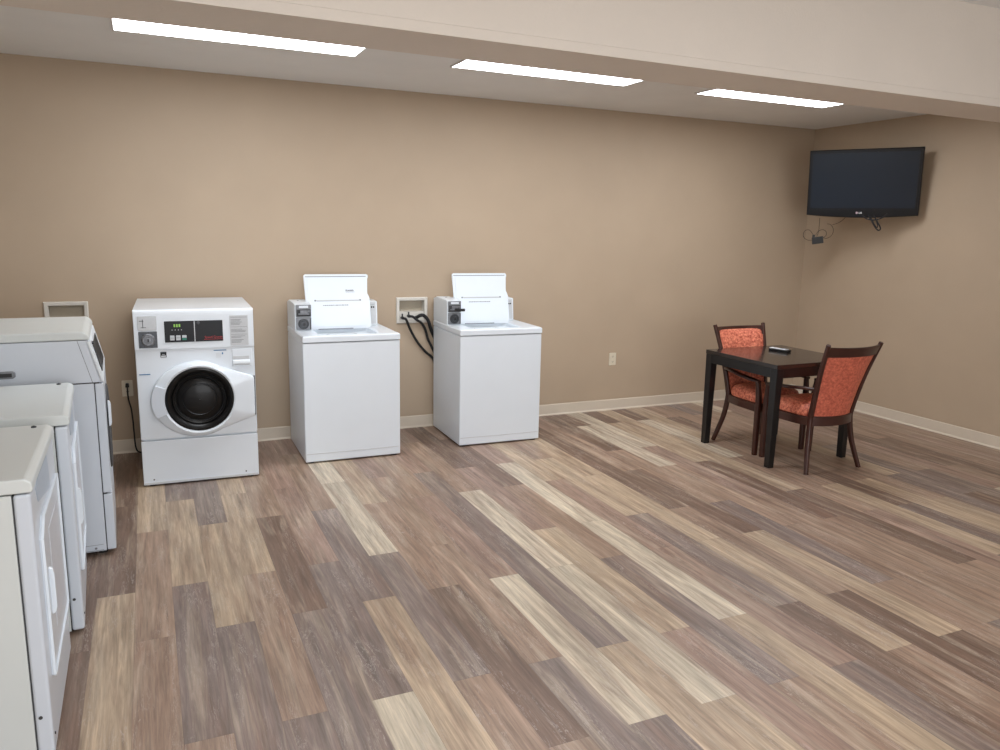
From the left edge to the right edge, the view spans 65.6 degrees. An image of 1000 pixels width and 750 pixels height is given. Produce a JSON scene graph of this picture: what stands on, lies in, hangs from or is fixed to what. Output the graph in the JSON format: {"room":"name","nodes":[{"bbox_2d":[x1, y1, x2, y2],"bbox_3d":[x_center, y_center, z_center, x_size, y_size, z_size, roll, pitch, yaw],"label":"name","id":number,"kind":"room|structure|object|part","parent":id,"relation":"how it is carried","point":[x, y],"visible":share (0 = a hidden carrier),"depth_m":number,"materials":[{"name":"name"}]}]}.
{"room":"laundry","nodes":[
{"label":"laundry","id":0,"kind":"room"},
{"bbox_2d":[0,53,814,440],"bbox_3d":[-0.311,-1.071,6.511,7.723,3.000,0.120,-4,12,-24],"label":"wall","id":1,"kind":"structure","parent":0,"point":[632,236],"depth_m":6.15,"materials":[{"name":"beige paint"}]},
{"bbox_2d":[43,301,88,317],"bbox_3d":[-2.997,-0.398,5.375,0.271,0.224,0.078,-4,12,-24],"label":"utility box","id":2,"kind":"object","parent":1,"relation":"attached to","point":[75,308],"visible":0.36,"depth_m":5.37,"materials":[{"name":"white plastic"}]},
{"bbox_3d":[-3.011,-0.405,5.407,0.219,0.172,0.006,-4,12,-24],"label":"plate","id":3,"kind":"part","parent":2,"relation":"part of","materials":[{"name":"beige plastic"}]},
{"bbox_2d":[121,380,132,396],"bbox_3d":[-2.682,0.096,5.587,0.072,0.116,0.010,-4,12,-24],"label":"wall outlet","id":4,"kind":"object","parent":1,"relation":"attached to","point":[130,388],"visible":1,"depth_m":5.58,"materials":[{"name":"beige plastic"}]},
{"bbox_2d":[396,297,426,323],"bbox_3d":[-0.729,-0.534,6.373,0.265,0.212,0.100,-4,12,-24],"label":"utility box","id":5,"kind":"object","parent":1,"relation":"attached to","point":[405,306],"visible":1,"depth_m":6.38,"materials":[{"name":"white plastic"}]},
{"bbox_3d":[-0.749,-0.542,6.415,0.213,0.160,0.006,-4,12,-24],"label":"plate","id":6,"kind":"part","parent":5,"relation":"part of","materials":[{"name":"beige plastic"}]},
{"bbox_2d":[400,311,423,319],"bbox_3d":[-0.737,-0.493,6.396,0.209,0.066,0.056,-4,12,-24],"label":"valves","id":7,"kind":"object","parent":5,"relation":"attached to","point":[402,313],"depth_m":6.37,"materials":[{"name":"white plastic"}]},
{"bbox_2d":[402,317,433,360],"bbox_3d":[-0.662,-0.225,6.415,0.309,0.521,0.040,-5,12,-29],"label":"hose","id":8,"kind":"object","parent":5,"relation":"attached to","point":[403,318],"visible":0.78,"depth_m":6.38,"materials":[{"name":"black rubber"}]},
{"bbox_2d":[409,315,433,353],"bbox_3d":[-0.621,-0.226,6.438,0.294,0.556,0.040,-6,13,-32],"label":"hose","id":9,"kind":"object","parent":5,"relation":"attached to","point":[410,316],"visible":0.75,"depth_m":6.41,"materials":[{"name":"black rubber"}]},
{"bbox_2d":[415,313,433,338],"bbox_3d":[-0.558,-0.245,6.467,0.308,0.550,0.090,-4,12,-24],"label":"hose","id":10,"kind":"object","parent":5,"relation":"hanging from","point":[427,319],"visible":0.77,"depth_m":6.38,"materials":[{"name":"black rubber"}]},
{"bbox_2d":[112,384,791,453],"bbox_3d":[-0.312,0.365,6.721,7.483,0.100,0.016,-4,12,-24],"label":"baseboard","id":11,"kind":"structure","parent":1,"relation":"attached to","point":[283,432],"depth_m":7.15,"materials":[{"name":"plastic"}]},
{"bbox_2d":[609,353,615,364],"bbox_3d":[1.050,-0.149,7.247,0.072,0.116,0.010,-4,12,-24],"label":"wall outlet","id":12,"kind":"object","parent":1,"relation":"attached to","point":[612,356],"visible":1,"depth_m":7.24,"materials":[{"name":"beige plastic"}]},
{"bbox_2d":[0,0,999,128],"bbox_3d":[1.642,-1.556,2.053,7.483,0.304,9.284,-4,12,-24],"label":"ceiling","id":13,"kind":"structure","parent":0,"point":[23,31],"depth_m":5.33,"materials":[{"name":"paint"}]},
{"bbox_2d":[111,18,365,56],"bbox_3d":[-1.384,-1.882,4.244,1.340,0.032,0.590,-4,12,-24],"label":"recessed light","id":14,"kind":"object","parent":13,"relation":"in","point":[120,25],"visible":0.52,"depth_m":4.36,"materials":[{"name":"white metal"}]},
{"bbox_2d":[450,59,641,85],"bbox_3d":[0.401,-1.996,5.039,1.325,0.032,0.590,-4,12,-24],"label":"recessed light","id":15,"kind":"object","parent":13,"relation":"in","point":[462,64],"visible":0.39,"depth_m":5.16,"materials":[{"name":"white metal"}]},
{"bbox_2d":[694,89,842,107],"bbox_3d":[2.163,-2.109,5.823,1.278,0.032,0.590,-4,12,-24],"label":"recessed light","id":16,"kind":"object","parent":13,"relation":"in","point":[709,92],"visible":0.37,"depth_m":5.96,"materials":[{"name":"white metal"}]},
{"bbox_2d":[56,400,999,749],"bbox_3d":[1.584,1.242,2.585,7.483,0.001,9.284,-4,12,-24],"label":"floor","id":17,"kind":"structure","parent":0,"point":[617,579],"depth_m":3.59,"materials":[{"name":"plastic"}]},
{"bbox_2d":[0,424,70,749],"bbox_3d":[-1.841,0.711,2.521,0.721,0.926,0.690,-4,12,-25],"label":"dryer","id":18,"kind":"object","parent":17,"relation":"on","point":[35,644],"visible":1,"depth_m":2.38,"materials":[{"name":"white metal"}]},
{"bbox_3d":[-1.837,0.284,2.437,0.708,0.046,0.690,-4,12,-25],"label":"panel","id":19,"kind":"part","parent":18,"relation":"part of","materials":[{"name":"white metal"}]},
{"bbox_3d":[-1.541,0.665,2.681,0.008,0.520,0.550,-4,12,-25],"label":"door","id":20,"kind":"part","parent":18,"relation":"part of","materials":[{"name":"white metal"}]},
{"bbox_3d":[-1.462,0.702,2.539,0.017,0.161,0.018,-4,12,-25],"label":"handle","id":21,"kind":"part","parent":18,"relation":"part of","materials":[{"name":"white plastic"}]},
{"bbox_3d":[-1.534,0.665,2.684,0.008,0.520,0.550,-4,12,-25],"label":"door rail","id":22,"kind":"part","parent":18,"relation":"part of","materials":[{"name":"white metal"}]},
{"bbox_2d":[0,383,86,631],"bbox_3d":[-2.155,0.565,3.257,0.721,0.926,0.690,-4,12,-27],"label":"dryer","id":23,"kind":"object","parent":17,"relation":"on","point":[52,405],"visible":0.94,"depth_m":3.15,"materials":[{"name":"white metal"}]},
{"bbox_3d":[-2.152,0.138,3.172,0.708,0.046,0.690,-4,12,-27],"label":"panel","id":24,"kind":"part","parent":23,"relation":"part of","materials":[{"name":"white metal"}]},
{"bbox_3d":[-1.874,0.565,3.403,0.046,0.860,0.684,-4,12,-27],"label":"panel","id":25,"kind":"part","parent":23,"relation":"part of","materials":[{"name":"white metal"}]},
{"bbox_3d":[-1.862,0.516,3.428,0.008,0.520,0.550,-4,12,-27],"label":"door","id":26,"kind":"part","parent":23,"relation":"part of","materials":[{"name":"white metal"}]},
{"bbox_3d":[-1.856,0.516,3.431,0.008,0.520,0.550,-4,12,-27],"label":"door rail","id":27,"kind":"part","parent":23,"relation":"part of","materials":[{"name":"white metal"}]},
{"bbox_3d":[-1.778,0.553,3.289,0.017,0.161,0.018,-4,12,-27],"label":"handle","id":28,"kind":"part","parent":23,"relation":"part of","materials":[{"name":"white plastic"}]},
{"bbox_2d":[0,316,116,552],"bbox_3d":[-2.398,0.309,4.003,0.722,1.140,0.704,-4,12,-26],"label":"dryer","id":29,"kind":"object","parent":17,"relation":"on","point":[42,350],"visible":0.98,"depth_m":3.79,"materials":[{"name":"white metal"}]},
{"bbox_3d":[-2.420,-0.228,3.890,0.654,0.042,0.694,-4,12,-26],"label":"panel","id":30,"kind":"part","parent":29,"relation":"part of","materials":[{"name":"white metal"}]},
{"bbox_3d":[-2.094,-0.124,4.040,0.042,0.130,0.460,-4,12,-26],"label":"control glass","id":31,"kind":"part","parent":29,"relation":"part of","materials":[{"name":"black glass"}]},
{"bbox_3d":[-2.113,0.254,4.141,0.039,0.559,0.690,-4,12,-26],"label":"panel","id":32,"kind":"part","parent":29,"relation":"part of","materials":[{"name":"white metal"}]},
{"bbox_3d":[-2.100,0.268,4.173,0.014,0.450,0.450,-4,12,-26],"label":"door","id":33,"kind":"part","parent":29,"relation":"part of","materials":[{"name":"white metal"}]},
{"bbox_3d":[-1.999,0.194,3.977,0.014,0.134,0.023,-4,12,-26],"label":"handle","id":34,"kind":"part","parent":29,"relation":"part of","materials":[{"name":"white plastic"}]},
{"bbox_3d":[-2.121,0.679,4.222,0.041,0.295,0.690,-4,12,-26],"label":"panel","id":35,"kind":"part","parent":29,"relation":"part of","materials":[{"name":"white metal"}]},
{"bbox_2d":[125,297,258,485],"bbox_3d":[-2.136,0.072,5.308,0.820,1.130,0.907,-3,12,-22],"label":"washer","id":36,"kind":"object","parent":17,"relation":"on","point":[195,360],"visible":1,"depth_m":4.95,"materials":[{"name":"white metal"}]},
{"bbox_3d":[-2.542,0.325,5.627,0.284,0.493,0.034,-1,11,-11],"label":"power cord","id":37,"kind":"part","parent":36,"relation":"part of","materials":[{"name":"black rubber"}]},
{"bbox_3d":[-2.171,-0.216,4.787,0.105,0.102,0.006,-3,12,-22],"label":"lock plate","id":38,"kind":"part","parent":36,"relation":"part of","materials":[{"name":"metal"}]},
{"bbox_3d":[-2.068,-0.445,5.221,0.704,0.080,0.785,-3,12,-22],"label":"panel","id":39,"kind":"part","parent":36,"relation":"part of","materials":[{"name":"white metal"}]},
{"bbox_3d":[-1.931,-0.281,4.914,0.704,0.220,0.066,-3,12,-22],"label":"control panel","id":40,"kind":"part","parent":36,"relation":"part of","materials":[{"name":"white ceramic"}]},
{"bbox_3d":[-1.924,-0.276,4.880,0.342,0.133,0.006,-3,12,-22],"label":"display panel","id":41,"kind":"part","parent":36,"relation":"part of","materials":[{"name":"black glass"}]},
{"bbox_3d":[-1.910,0.153,4.940,0.336,0.336,0.027,-3,12,-22],"label":"door glass","id":42,"kind":"part","parent":36,"relation":"part of","materials":[{"name":"black glass"}]},
{"bbox_3d":[-2.086,0.475,5.395,0.704,0.288,0.778,-3,12,-22],"label":"panel","id":43,"kind":"part","parent":36,"relation":"part of","materials":[{"name":"white metal"}]},
{"bbox_3d":[-1.891,0.151,4.960,0.622,0.486,0.056,-3,12,-22],"label":"door","id":44,"kind":"part","parent":36,"relation":"part of","materials":[{"name":"white plastic"}]},
{"bbox_2d":[231,319,246,342],"bbox_3d":[-1.674,-0.291,4.980,0.099,0.164,0.001,-3,12,-22],"label":"print","id":45,"kind":"object","parent":36,"relation":"attached to","point":[232,319],"depth_m":4.97},
{"bbox_3d":[-1.671,-0.081,5.020,0.106,0.036,0.017,-3,12,-22],"label":"handle","id":46,"kind":"part","parent":36,"relation":"part of","materials":[{"name":"white plastic"}]},
{"bbox_3d":[-1.674,-0.115,5.035,0.123,0.118,0.025,-3,12,-22],"label":"dispenser drawer","id":47,"kind":"part","parent":36,"relation":"part of","materials":[{"name":"white plastic"}]},
{"bbox_2d":[287,274,399,462],"bbox_3d":[-1.175,-0.088,5.793,0.690,1.302,0.678,-4,12,-23],"label":"washer","id":48,"kind":"object","parent":17,"relation":"on","point":[344,365],"visible":1,"depth_m":5.58,"materials":[{"name":"white metal"}]},
{"bbox_3d":[-1.420,-0.372,5.614,0.107,0.089,0.017,-4,12,-23],"label":"lock plate","id":49,"kind":"part","parent":48,"relation":"part of","materials":[{"name":"metal"}]},
{"bbox_3d":[-1.418,-0.463,5.597,0.107,0.086,0.017,-4,12,-23],"label":"coin slide plate","id":50,"kind":"part","parent":48,"relation":"part of","materials":[{"name":"metal"}]},
{"bbox_3d":[-1.215,-0.548,5.812,0.486,0.405,0.100,-4,12,-23],"label":"lid","id":51,"kind":"part","parent":48,"relation":"part of","materials":[{"name":"white metal"}]},
{"bbox_3d":[-1.167,-0.319,5.743,0.690,0.044,0.664,-4,12,-23],"label":"panel","id":52,"kind":"part","parent":48,"relation":"part of","materials":[{"name":"white metal"}]},
{"bbox_3d":[-0.985,-0.477,5.957,0.066,0.163,0.024,-4,12,-23],"label":"cycle panel","id":53,"kind":"part","parent":48,"relation":"part of","materials":[{"name":"white plastic"}]},
{"bbox_2d":[433,273,541,445],"bbox_3d":[-0.118,-0.161,6.295,0.678,1.302,0.678,-3,12,-22],"label":"washer","id":54,"kind":"object","parent":17,"relation":"on","point":[487,362],"visible":1,"depth_m":6.08,"materials":[{"name":"white metal"}]},
{"bbox_3d":[-0.360,-0.447,6.122,0.105,0.089,0.017,-3,12,-22],"label":"lock plate","id":55,"kind":"part","parent":54,"relation":"part of","materials":[{"name":"metal"}]},
{"bbox_3d":[-0.358,-0.537,6.105,0.105,0.086,0.017,-3,12,-22],"label":"coin slide plate","id":56,"kind":"part","parent":54,"relation":"part of","materials":[{"name":"metal"}]},
{"bbox_3d":[-0.156,-0.622,6.314,0.477,0.405,0.100,-3,12,-22],"label":"lid","id":57,"kind":"part","parent":54,"relation":"part of","materials":[{"name":"white metal"}]},
{"bbox_3d":[-0.110,-0.393,6.244,0.678,0.044,0.664,-3,12,-22],"label":"panel","id":58,"kind":"part","parent":54,"relation":"part of","materials":[{"name":"white metal"}]},
{"bbox_3d":[0.072,-0.550,6.454,0.065,0.163,0.024,-3,12,-22],"label":"cycle panel","id":59,"kind":"part","parent":54,"relation":"part of","materials":[{"name":"white plastic"}]},
{"bbox_2d":[711,323,809,454],"bbox_3d":[2.052,0.086,6.212,0.550,0.946,0.616,-4,12,-24],"label":"dining chair","id":60,"kind":"object","parent":17,"relation":"on","point":[743,389],"visible":0.59,"depth_m":6.22,"materials":[{"name":"fabric"}]},
{"bbox_3d":[1.770,0.070,6.267,0.197,0.946,0.068,11,14,42],"label":"leg","id":61,"kind":"part","parent":60,"relation":"part of","materials":[{"name":"brown wood"}]},
{"bbox_3d":[1.954,-0.367,6.367,0.481,0.072,0.097,-4,12,-24],"label":"crest rail","id":62,"kind":"part","parent":60,"relation":"part of","materials":[{"name":"brown wood"}]},
{"bbox_3d":[1.976,-0.132,6.352,0.462,0.503,0.192,-4,12,-24],"label":"backrest","id":63,"kind":"part","parent":60,"relation":"part of","materials":[{"name":"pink fabric"}]},
{"bbox_3d":[1.865,-0.005,6.028,0.063,0.053,0.446,-3,11,-19],"label":"armrest","id":64,"kind":"part","parent":60,"relation":"part of","materials":[{"name":"brown wood"}]},
{"bbox_3d":[2.092,0.207,6.141,0.486,0.064,0.399,-4,12,-24],"label":"seat rail","id":65,"kind":"part","parent":60,"relation":"part of","materials":[{"name":"brown wood"}]},
{"bbox_3d":[1.949,0.331,5.896,0.045,0.567,0.048,-4,12,-24],"label":"leg","id":66,"kind":"part","parent":60,"relation":"part of","materials":[{"name":"brown wood"}]},
{"bbox_3d":[2.197,0.043,6.457,0.068,0.946,0.197,1,11,-1],"label":"leg","id":67,"kind":"part","parent":60,"relation":"part of","materials":[{"name":"brown wood"}]},
{"bbox_3d":[2.088,0.130,6.137,0.448,0.106,0.396,-4,12,-24],"label":"seat","id":68,"kind":"part","parent":60,"relation":"part of","materials":[{"name":"pink fabric"}]},
{"bbox_3d":[2.381,0.304,6.088,0.045,0.567,0.048,-4,12,-24],"label":"leg","id":69,"kind":"part","parent":60,"relation":"part of","materials":[{"name":"brown wood"}]},
{"bbox_2d":[701,345,847,467],"bbox_3d":[2.139,0.213,6.031,0.786,0.757,0.762,-4,12,-25],"label":"dining table","id":70,"kind":"object","parent":17,"relation":"on","point":[776,365],"visible":0.73,"depth_m":5.80,"materials":[{"name":"brown paint"}]},
{"bbox_3d":[1.667,0.188,6.192,0.064,0.728,0.064,-4,12,-25],"label":"leg","id":71,"kind":"part","parent":70,"relation":"part of","materials":[{"name":"brown paint"}]},
{"bbox_3d":[1.960,0.311,5.575,0.064,0.728,0.064,-4,12,-25],"label":"leg","id":72,"kind":"part","parent":70,"relation":"part of","materials":[{"name":"brown paint"}]},
{"bbox_2d":[769,347,790,352],"bbox_3d":[2.202,-0.199,6.110,0.052,0.025,0.170,-7,14,-38],"label":"remote control","id":73,"kind":"object","parent":70,"relation":"on","point":[770,348],"visible":1,"depth_m":6.09,"materials":[{"name":"black plastic"}]},
{"bbox_3d":[2.610,0.267,5.876,0.064,0.728,0.064,-4,12,-25],"label":"leg","id":74,"kind":"part","parent":70,"relation":"part of","materials":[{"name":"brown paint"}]},
{"bbox_2d":[759,341,883,474],"bbox_3d":[2.330,0.200,5.645,0.550,0.946,0.616,-4,12,-24],"label":"dining chair","id":75,"kind":"object","parent":17,"relation":"on","point":[842,374],"visible":0.94,"depth_m":5.47,"materials":[{"name":"orange fabric"}]},
{"bbox_3d":[1.995,0.343,5.837,0.045,0.567,0.048,-4,12,-24],"label":"leg","id":76,"kind":"part","parent":75,"relation":"part of","materials":[{"name":"brown wood"}]},
{"bbox_3d":[2.287,0.284,5.755,0.486,0.064,0.399,-4,12,-24],"label":"seat rail","id":77,"kind":"part","parent":75,"relation":"part of","materials":[{"name":"brown wood"}]},
{"bbox_3d":[2.085,0.083,5.589,0.063,0.053,0.446,-5,12,-28],"label":"armrest","id":78,"kind":"part","parent":75,"relation":"part of","materials":[{"name":"brown wood"}]},
{"bbox_3d":[2.293,0.212,5.731,0.448,0.106,0.396,-4,12,-24],"label":"seat","id":79,"kind":"part","parent":75,"relation":"part of","materials":[{"name":"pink fabric"}]},
{"bbox_3d":[2.426,0.316,6.029,0.045,0.567,0.048,-4,12,-24],"label":"leg","id":80,"kind":"part","parent":75,"relation":"part of","materials":[{"name":"brown wood"}]},
{"bbox_3d":[2.200,0.244,5.399,0.092,0.946,0.183,-4,12,-24],"label":"leg","id":81,"kind":"part","parent":75,"relation":"part of","materials":[{"name":"brown wood"}]},
{"bbox_3d":[2.382,0.319,5.546,0.384,0.069,0.079,-4,12,-24],"label":"rail","id":82,"kind":"part","parent":75,"relation":"part of","materials":[{"name":"brown wood"}]},
{"bbox_3d":[2.412,0.078,5.444,0.448,0.448,0.171,-4,12,-24],"label":"panel","id":83,"kind":"part","parent":75,"relation":"part of","materials":[{"name":"fabric"}]},
{"bbox_3d":[2.445,-0.161,5.335,0.481,0.072,0.097,-4,12,-24],"label":"crest rail","id":84,"kind":"part","parent":75,"relation":"part of","materials":[{"name":"brown wood"}]},
{"bbox_3d":[2.612,0.216,5.590,0.197,0.946,0.068,11,14,42],"label":"leg","id":85,"kind":"part","parent":75,"relation":"part of","materials":[{"name":"brown wood"}]},
{"bbox_2d":[792,114,999,436],"bbox_3d":[5.106,-0.442,3.794,0.120,3.000,9.404,-4,12,-24],"label":"wall","id":86,"kind":"structure","parent":0,"point":[925,286],"depth_m":6.76,"materials":[{"name":"beige paint"}]},
{"bbox_2d":[0,0,999,121],"bbox_3d":[0.909,-1.719,3.678,7.486,0.580,0.405,-4,12,-24],"label":"beam","id":87,"kind":"structure","parent":86,"relation":"attached to","point":[953,46],"depth_m":3.57,"materials":[{"name":"paint"}]},
{"bbox_2d":[154,0,999,107],"bbox_3d":[0.981,-1.418,3.558,7.484,0.044,0.035,-4,12,-24],"label":"ceiling beam","id":88,"kind":"structure","parent":86,"relation":"attached to","point":[266,7],"depth_m":3.20,"materials":[{"name":"paint"}]},
{"bbox_2d":[807,147,925,230],"bbox_3d":[3.293,-1.657,6.992,0.920,0.705,0.418,8,13,33],"label":"television","id":89,"kind":"object","parent":86,"relation":"attached to","point":[879,183],"visible":1,"depth_m":6.83,"materials":[{"name":"black plastic"}]},
{"bbox_2d":[803,217,845,243],"bbox_3d":[3.066,-1.367,7.351,0.361,0.261,0.036,6,12,25],"label":"power adapter","id":90,"kind":"object","parent":89,"relation":"hanging from","point":[815,240],"visible":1,"depth_m":7.37,"materials":[{"name":"black plastic"}]},
{"bbox_2d":[792,384,999,449],"bbox_3d":[4.990,0.975,4.091,0.016,0.100,9.284,-4,12,-24],"label":"baseboard","id":91,"kind":"structure","parent":86,"relation":"attached to","point":[973,436],"depth_m":6.78,"materials":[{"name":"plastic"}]}
]}

